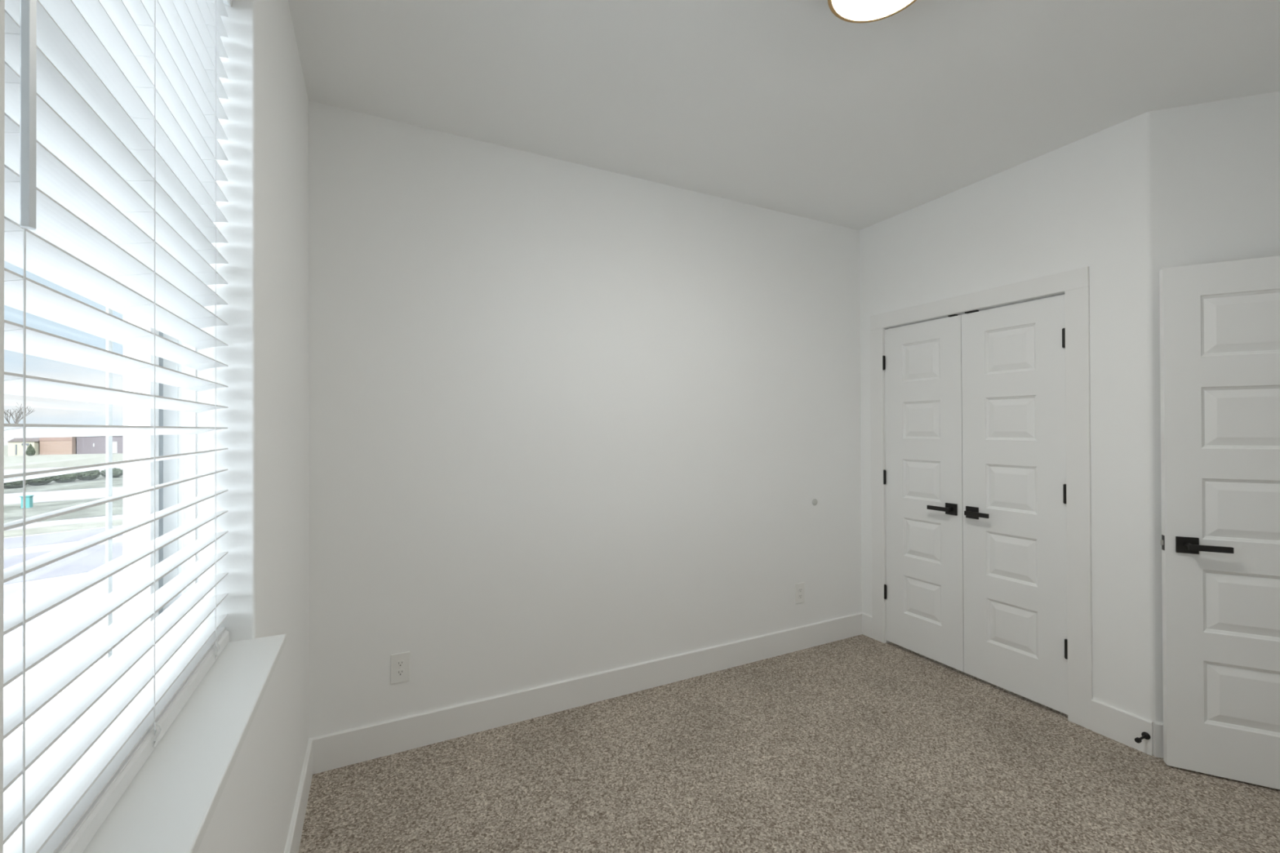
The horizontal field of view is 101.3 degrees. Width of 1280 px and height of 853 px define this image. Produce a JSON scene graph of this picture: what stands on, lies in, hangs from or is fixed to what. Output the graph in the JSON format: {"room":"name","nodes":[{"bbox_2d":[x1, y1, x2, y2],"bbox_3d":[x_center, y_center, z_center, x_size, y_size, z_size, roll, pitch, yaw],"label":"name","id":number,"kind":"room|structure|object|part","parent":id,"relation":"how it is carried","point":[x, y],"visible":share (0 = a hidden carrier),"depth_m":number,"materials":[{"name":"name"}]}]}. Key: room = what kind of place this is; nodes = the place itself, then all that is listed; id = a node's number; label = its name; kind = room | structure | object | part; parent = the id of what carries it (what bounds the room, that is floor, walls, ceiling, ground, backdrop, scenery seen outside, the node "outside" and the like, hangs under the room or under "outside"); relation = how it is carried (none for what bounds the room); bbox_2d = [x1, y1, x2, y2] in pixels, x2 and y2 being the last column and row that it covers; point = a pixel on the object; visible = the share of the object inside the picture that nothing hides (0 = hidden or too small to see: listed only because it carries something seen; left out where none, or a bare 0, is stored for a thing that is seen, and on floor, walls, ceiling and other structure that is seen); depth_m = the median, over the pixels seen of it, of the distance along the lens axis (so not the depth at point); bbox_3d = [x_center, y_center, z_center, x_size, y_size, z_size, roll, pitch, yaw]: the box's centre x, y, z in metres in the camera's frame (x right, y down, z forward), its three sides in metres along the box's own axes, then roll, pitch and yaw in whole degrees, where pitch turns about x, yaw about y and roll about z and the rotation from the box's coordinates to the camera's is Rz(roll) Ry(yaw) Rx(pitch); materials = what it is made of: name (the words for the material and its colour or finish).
{"room":"empty bedroom","nodes":[
{"label":"empty bedroom","id":0,"kind":"room"},
{"bbox_2d":[0,0,309,852],"bbox_3d":[-0.766,0.029,0.741,0.215,2.740,3.020,0,0,-27],"label":"wall","id":1,"kind":"structure","parent":0,"point":[265,211],"depth_m":1.24,"materials":[{"name":"white paint"}]},
{"bbox_2d":[3,307,286,852],"bbox_3d":[-0.739,-0.253,0.754,0.272,1.495,0.891,0,0,-27],"label":"window","id":2,"kind":"structure","parent":1,"relation":"in","point":[169,806],"depth_m":0.93,"materials":[{"name":"white plastic"}]},
{"bbox_3d":[-0.821,0.082,0.711,0.020,0.756,0.847,0,0,-27],"label":"sash","id":3,"kind":"part","parent":2,"relation":"part of","materials":[{"name":"white plastic"}]},
{"bbox_3d":[-0.812,-0.263,0.718,0.108,1.475,0.891,0,0,-27],"label":"frame","id":4,"kind":"part","parent":2,"relation":"part of","materials":[{"name":"white plastic"}]},
{"bbox_2d":[106,307,112,658],"bbox_3d":[-0.825,0.080,0.710,0.002,0.661,0.490,0,0,-27],"label":"grille","id":5,"kind":"object","parent":2,"relation":"attached to","point":[109,344],"depth_m":0.92,"materials":[{"name":"white plastic"}]},
{"bbox_2d":[3,0,231,852],"bbox_3d":[-0.729,-0.263,0.761,0.073,1.472,0.886,0,0,-27],"label":"window blind","id":6,"kind":"object","parent":2,"relation":"attached to","point":[113,108],"visible":1,"depth_m":0.67,"materials":[{"name":"white plastic"}]},
{"bbox_3d":[-0.588,-0.244,0.473,0.058,1.410,0.024,0,0,-27],"label":"ladder cord","id":7,"kind":"part","parent":6,"relation":"part of","materials":[{"name":"white fabric"}]},
{"bbox_3d":[-0.731,-0.242,0.757,0.058,1.410,0.024,0,0,-27],"label":"ladder cord","id":8,"kind":"part","parent":6,"relation":"part of","materials":[{"name":"white fabric"}]},
{"bbox_3d":[-0.730,0.459,0.753,0.052,0.028,0.869,0,0,-27],"label":"rail","id":9,"kind":"part","parent":6,"relation":"part of","materials":[{"name":"white plastic"}]},
{"bbox_3d":[-0.878,-0.240,1.049,0.058,1.410,0.024,0,0,-27],"label":"ladder cord","id":10,"kind":"part","parent":6,"relation":"part of","materials":[{"name":"white fabric"}]},
{"bbox_3d":[-0.688,0.484,0.775,0.164,0.020,0.891,0,0,-27],"label":"sill","id":11,"kind":"part","parent":2,"relation":"part of","materials":[{"name":"white paint"}]},
{"bbox_2d":[284,739,312,852],"bbox_3d":[-0.656,1.328,0.780,0.014,0.142,3.006,0,0,-27],"label":"baseboard","id":12,"kind":"structure","parent":1,"relation":"attached to","point":[293,842],"depth_m":1.81,"materials":[{"name":"white paint"}]},
{"bbox_2d":[308,100,862,737],"bbox_3d":[0.284,0.036,3.038,4.158,2.740,0.140,0,0,-27],"label":"wall","id":13,"kind":"structure","parent":0,"point":[566,420],"depth_m":2.59,"materials":[{"name":"white paint"}]},
{"bbox_2d":[391,651,409,684],"bbox_3d":[-1.041,1.048,2.281,0.076,0.127,0.008,0,0,-27],"label":"wall outlet","id":14,"kind":"object","parent":13,"relation":"attached to","point":[400,662],"visible":1,"depth_m":2.28,"materials":[{"name":"white plastic"}]},
{"bbox_2d":[395,668,404,675],"bbox_3d":[-1.040,1.067,2.278,0.034,0.027,0.002,0,0,-27],"label":"receptacle","id":15,"kind":"object","parent":14,"relation":"attached to","point":[399,672],"depth_m":2.28,"materials":[{"name":"grey plastic"}]},
{"bbox_2d":[395,659,404,666],"bbox_3d":[-1.040,1.028,2.278,0.034,0.027,0.002,0,0,-27],"label":"receptacle","id":16,"kind":"object","parent":14,"relation":"attached to","point":[399,663],"depth_m":2.28,"materials":[{"name":"grey plastic"}]},
{"bbox_2d":[308,612,862,774],"bbox_3d":[0.085,1.335,2.843,3.193,0.142,0.014,0,0,-27],"label":"baseboard","id":17,"kind":"structure","parent":13,"relation":"attached to","point":[348,747],"depth_m":2.58,"materials":[{"name":"white paint"}]},
{"bbox_2d":[795,582,804,604],"bbox_3d":[1.011,1.051,3.314,0.076,0.127,0.008,0,0,-27],"label":"wall outlet","id":18,"kind":"object","parent":13,"relation":"attached to","point":[799,587],"visible":1,"depth_m":3.31,"materials":[{"name":"white plastic"}]},
{"bbox_2d":[812,498,817,505],"bbox_3d":[1.127,0.486,3.377,0.043,0.043,0.007,0,0,-27],"label":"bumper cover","id":19,"kind":"object","parent":13,"relation":"attached to","point":[815,500],"visible":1,"depth_m":3.37,"materials":[{"name":"grey plastic"}]},
{"bbox_2d":[288,0,1279,230],"bbox_3d":[0.925,-1.423,1.602,4.015,0.160,3.300,0,0,-27],"label":"ceiling","id":20,"kind":"structure","parent":0,"point":[792,107],"depth_m":2.02,"materials":[{"name":"white paint"}]},
{"bbox_2d":[827,0,916,23],"bbox_3d":[0.699,-1.298,1.522,0.292,0.089,0.292,0,0,-27],"label":"ceiling light","id":21,"kind":"object","parent":20,"relation":"attached to","point":[858,11],"visible":1,"depth_m":1.60,"materials":[{"name":"white glass"}]},
{"bbox_2d":[297,634,1279,852],"bbox_3d":[0.936,1.457,1.588,4.015,0.120,3.300,0,0,-27],"label":"floor","id":22,"kind":"structure","parent":0,"point":[859,744],"depth_m":2.06,"materials":[{"name":"carpet"}]},
{"bbox_2d":[859,111,1153,721],"bbox_3d":[1.890,0.029,2.931,0.115,2.740,1.496,0,0,-27],"label":"wall","id":23,"kind":"structure","parent":0,"point":[1083,202],"depth_m":2.40,"materials":[{"name":"white paint"}]},
{"bbox_2d":[862,613,872,638],"bbox_3d":[1.526,1.333,3.516,0.014,0.142,0.080,0,0,-27],"label":"baseboard","id":24,"kind":"structure","parent":23,"relation":"attached to","point":[867,620],"depth_m":3.51,"materials":[{"name":"white paint"}]},
{"bbox_2d":[882,315,964,671],"bbox_3d":[1.691,0.377,3.179,0.091,2.009,0.506,0,0,-27],"label":"door","id":25,"kind":"structure","parent":23,"relation":"in","point":[922,362],"depth_m":3.16,"materials":[{"name":"white paint"}]},
{"bbox_3d":[1.736,0.474,3.041,0.047,0.023,0.127,0,0,-27],"label":"lever","id":26,"kind":"part","parent":25,"relation":"part of","materials":[{"name":"black metal"}]},
{"bbox_2d":[870,266,1093,729],"bbox_3d":[1.860,0.332,2.978,0.128,2.136,1.193,0,0,-27],"label":"door frame","id":27,"kind":"structure","parent":23,"relation":"attached to","point":[1075,283],"depth_m":2.49,"materials":[{"name":"white paint"}]},
{"bbox_2d":[961,294,1067,714],"bbox_3d":[1.920,0.374,2.724,0.091,2.009,0.506,0,0,-27],"label":"door","id":28,"kind":"structure","parent":23,"relation":"in","point":[1015,632],"depth_m":2.70,"materials":[{"name":"white paint"}]},
{"bbox_3d":[1.834,0.476,2.846,0.047,0.023,0.125,0,0,-27],"label":"lever","id":29,"kind":"part","parent":28,"relation":"part of","materials":[{"name":"black metal"}]},
{"bbox_2d":[1091,698,1153,755],"bbox_3d":[2.127,1.325,2.321,0.014,0.142,0.210,0,0,-27],"label":"baseboard","id":30,"kind":"structure","parent":23,"relation":"attached to","point":[1121,726],"depth_m":2.31,"materials":[{"name":"white paint"}]},
{"bbox_2d":[1134,731,1150,742],"bbox_3d":[2.123,1.319,2.222,0.083,0.029,0.029,0,0,-27],"label":"door stop","id":31,"kind":"object","parent":30,"relation":"attached to","point":[1144,735],"visible":1,"depth_m":2.23,"materials":[{"name":"black metal"}]},
{"bbox_3d":[2.155,1.319,2.238,0.011,0.029,0.029,0,0,-27],"label":"plate","id":32,"kind":"part","parent":31,"relation":"part of","materials":[{"name":"black metal"}]},
{"bbox_2d":[1147,91,1279,722],"bbox_3d":[2.547,0.023,2.170,0.746,2.740,0.112,0,0,18],"label":"wall","id":33,"kind":"structure","parent":0,"point":[1214,167],"depth_m":2.19,"materials":[{"name":"white paint"}]},
{"bbox_2d":[1153,721,1163,758],"bbox_3d":[2.492,1.322,2.120,0.661,0.142,0.014,0,0,18],"label":"baseboard","id":34,"kind":"structure","parent":33,"relation":"attached to","point":[1157,726],"depth_m":2.21,"materials":[{"name":"white paint"}]},
{"label":"outside","id":35,"kind":"structure","parent":0,"visible":0},
{"bbox_2d":[3,438,123,669],"bbox_3d":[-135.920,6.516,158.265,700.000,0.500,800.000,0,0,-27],"label":"ground","id":36,"kind":"structure","parent":35,"point":[45,622],"depth_m":16.43,"materials":[{"name":"grass"},{"name":"white snow"}]},
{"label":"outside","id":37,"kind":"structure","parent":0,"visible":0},
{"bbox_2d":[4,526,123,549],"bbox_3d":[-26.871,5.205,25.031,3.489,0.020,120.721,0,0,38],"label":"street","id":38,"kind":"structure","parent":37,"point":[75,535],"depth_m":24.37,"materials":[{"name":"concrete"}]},
{"bbox_3d":[3.103,0.018,1.589,0.140,2.740,1.056,0,0,-27],"label":"wall","id":39,"kind":"structure","parent":0,"visible":0},
{"bbox_2d":[1159,255,1279,789],"bbox_3d":[2.508,0.366,1.988,0.803,2.036,0.147,0,0,28],"label":"door","id":40,"kind":"structure","parent":39,"relation":"in","point":[1220,322],"depth_m":2.08,"materials":[{"name":"white paint"}]},
{"bbox_3d":[2.162,0.479,2.169,0.002,0.061,0.024,0,0,28],"label":"latch plate","id":41,"kind":"part","parent":40,"relation":"part of","materials":[{"name":"silver metal"}]},
{"bbox_3d":[2.241,0.479,2.071,0.127,0.023,0.047,0,0,28],"label":"lever","id":42,"kind":"part","parent":40,"relation":"part of","materials":[{"name":"black metal"}]},
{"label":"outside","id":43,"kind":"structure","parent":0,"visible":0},
{"bbox_2d":[3,658,105,746],"bbox_3d":[-10.736,4.978,-8.779,25.400,0.030,37.000,0,0,-27],"label":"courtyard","id":44,"kind":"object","parent":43,"point":[15,686],"depth_m":10.16,"materials":[{"name":"white snow"}]},
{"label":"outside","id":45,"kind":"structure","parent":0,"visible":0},
{"bbox_2d":[4,474,123,493],"bbox_3d":[-56.323,5.448,52.473,175.086,0.020,86.848,0,0,-27],"label":"field","id":46,"kind":"structure","parent":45,"point":[100,482],"depth_m":47.60,"materials":[{"name":"white snow"}]},
{"bbox_2d":[4,479,29,488],"bbox_3d":[-55.113,4.814,46.128,1.902,1.220,1.993,0,0,-27],"label":"shrub","id":47,"kind":"object","parent":46,"relation":"on","point":[16,484],"visible":0.45,"depth_m":45.76,"materials":[{"name":"green plant"}]},
{"bbox_2d":[27,475,54,485],"bbox_3d":[-55.581,4.784,48.484,2.062,1.305,2.099,0,0,-27],"label":"shrub","id":48,"kind":"object","parent":46,"relation":"on","point":[41,481],"visible":0.41,"depth_m":48.09,"materials":[{"name":"green plant"}]},
{"bbox_2d":[53,473,78,482],"bbox_3d":[-55.830,4.914,50.911,1.844,1.069,1.884,0,0,-27],"label":"shrub","id":49,"kind":"object","parent":46,"relation":"on","point":[68,477],"visible":0.65,"depth_m":50.49,"materials":[{"name":"green plant"}]},
{"bbox_2d":[73,469,101,479],"bbox_3d":[-56.179,4.801,53.341,2.015,1.322,2.033,0,0,-27],"label":"shrub","id":50,"kind":"object","parent":46,"relation":"on","point":[92,474],"visible":0.69,"depth_m":52.84,"materials":[{"name":"green plant"}]},
{"bbox_2d":[100,467,123,477],"bbox_3d":[-56.187,4.925,55.901,1.880,1.099,1.846,0,0,-27],"label":"shrub","id":51,"kind":"object","parent":46,"relation":"on","point":[117,473],"visible":0.66,"depth_m":55.62,"materials":[{"name":"green plant"}]},
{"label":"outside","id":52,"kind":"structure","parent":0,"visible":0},
{"bbox_2d":[4,444,123,469],"bbox_3d":[-149.251,6.216,139.057,441.824,0.020,318.896,0,0,-27],"label":"lawn","id":53,"kind":"structure","parent":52,"point":[37,461],"depth_m":90.30,"materials":[{"name":"green plant"}]},
{"bbox_2d":[4,403,33,423],"bbox_3d":[-148.560,0.205,124.923,5.887,11.924,5.854,0,0,-27],"label":"tree","id":54,"kind":"object","parent":53,"relation":"on","point":[16,420],"visible":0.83,"depth_m":125.12,"materials":[{"name":"grey plant"}]},
{"bbox_2d":[8,437,39,455],"bbox_3d":[-129.985,3.927,112.568,4.079,4.200,9.240,0,0,-27],"label":"house","id":55,"kind":"structure","parent":53,"relation":"on","point":[15,446],"depth_m":108.52,"materials":[{"name":"beige paint"}]},
{"bbox_2d":[25,443,35,455],"bbox_3d":[-124.240,4.699,107.035,1.363,2.560,1.366,0,0,-27],"label":"shrub","id":56,"kind":"object","parent":53,"relation":"on","point":[30,451],"visible":1,"depth_m":106.79,"materials":[{"name":"green plant"}]},
{"bbox_2d":[39,436,76,454],"bbox_3d":[-126.407,3.329,116.053,5.177,5.400,10.240,0,0,-27],"label":"house","id":57,"kind":"structure","parent":53,"relation":"on","point":[64,445],"depth_m":111.75,"materials":[{"name":"beige brick"}]},
{"bbox_2d":[76,435,123,453],"bbox_3d":[-120.988,3.377,119.900,7.739,5.300,10.240,0,0,-27],"label":"house","id":58,"kind":"structure","parent":53,"relation":"on","point":[85,445],"depth_m":115.19,"materials":[{"name":"grey brick"}]},
{"bbox_3d":[-116.716,4.644,116.422,1.125,2.500,0.080,0,0,-27],"label":"garage door","id":59,"kind":"part","parent":58,"relation":"part of","materials":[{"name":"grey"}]},
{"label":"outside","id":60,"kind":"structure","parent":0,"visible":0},
{"bbox_2d":[4,497,123,523],"bbox_3d":[-36.567,5.285,34.065,152.162,0.020,72.404,0,0,-27],"label":"meadow","id":61,"kind":"structure","parent":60,"point":[14,512],"depth_m":33.16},
{"bbox_2d":[19,495,34,508],"bbox_3d":[-39.925,4.909,34.186,0.460,0.800,0.460,0,0,-27],"label":"utility box","id":62,"kind":"object","parent":61,"relation":"on","point":[28,499],"visible":0.74,"depth_m":34.07,"materials":[{"name":"teal plastic"}]},
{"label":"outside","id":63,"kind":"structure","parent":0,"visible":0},
{"bbox_2d":[3,541,123,584],"bbox_3d":[-21.932,5.164,20.429,5.971,0.020,121.211,0,0,37],"label":"street","id":64,"kind":"structure","parent":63,"point":[87,560],"depth_m":19.86,"materials":[{"name":"white snow"}]},
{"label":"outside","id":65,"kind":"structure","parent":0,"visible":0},
{"bbox_2d":[4,519,123,537],"bbox_3d":[-29.432,5.226,27.418,2.488,0.020,120.864,0,0,37],"label":"verge","id":66,"kind":"structure","parent":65,"point":[34,531],"depth_m":26.84,"materials":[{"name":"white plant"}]}
]}

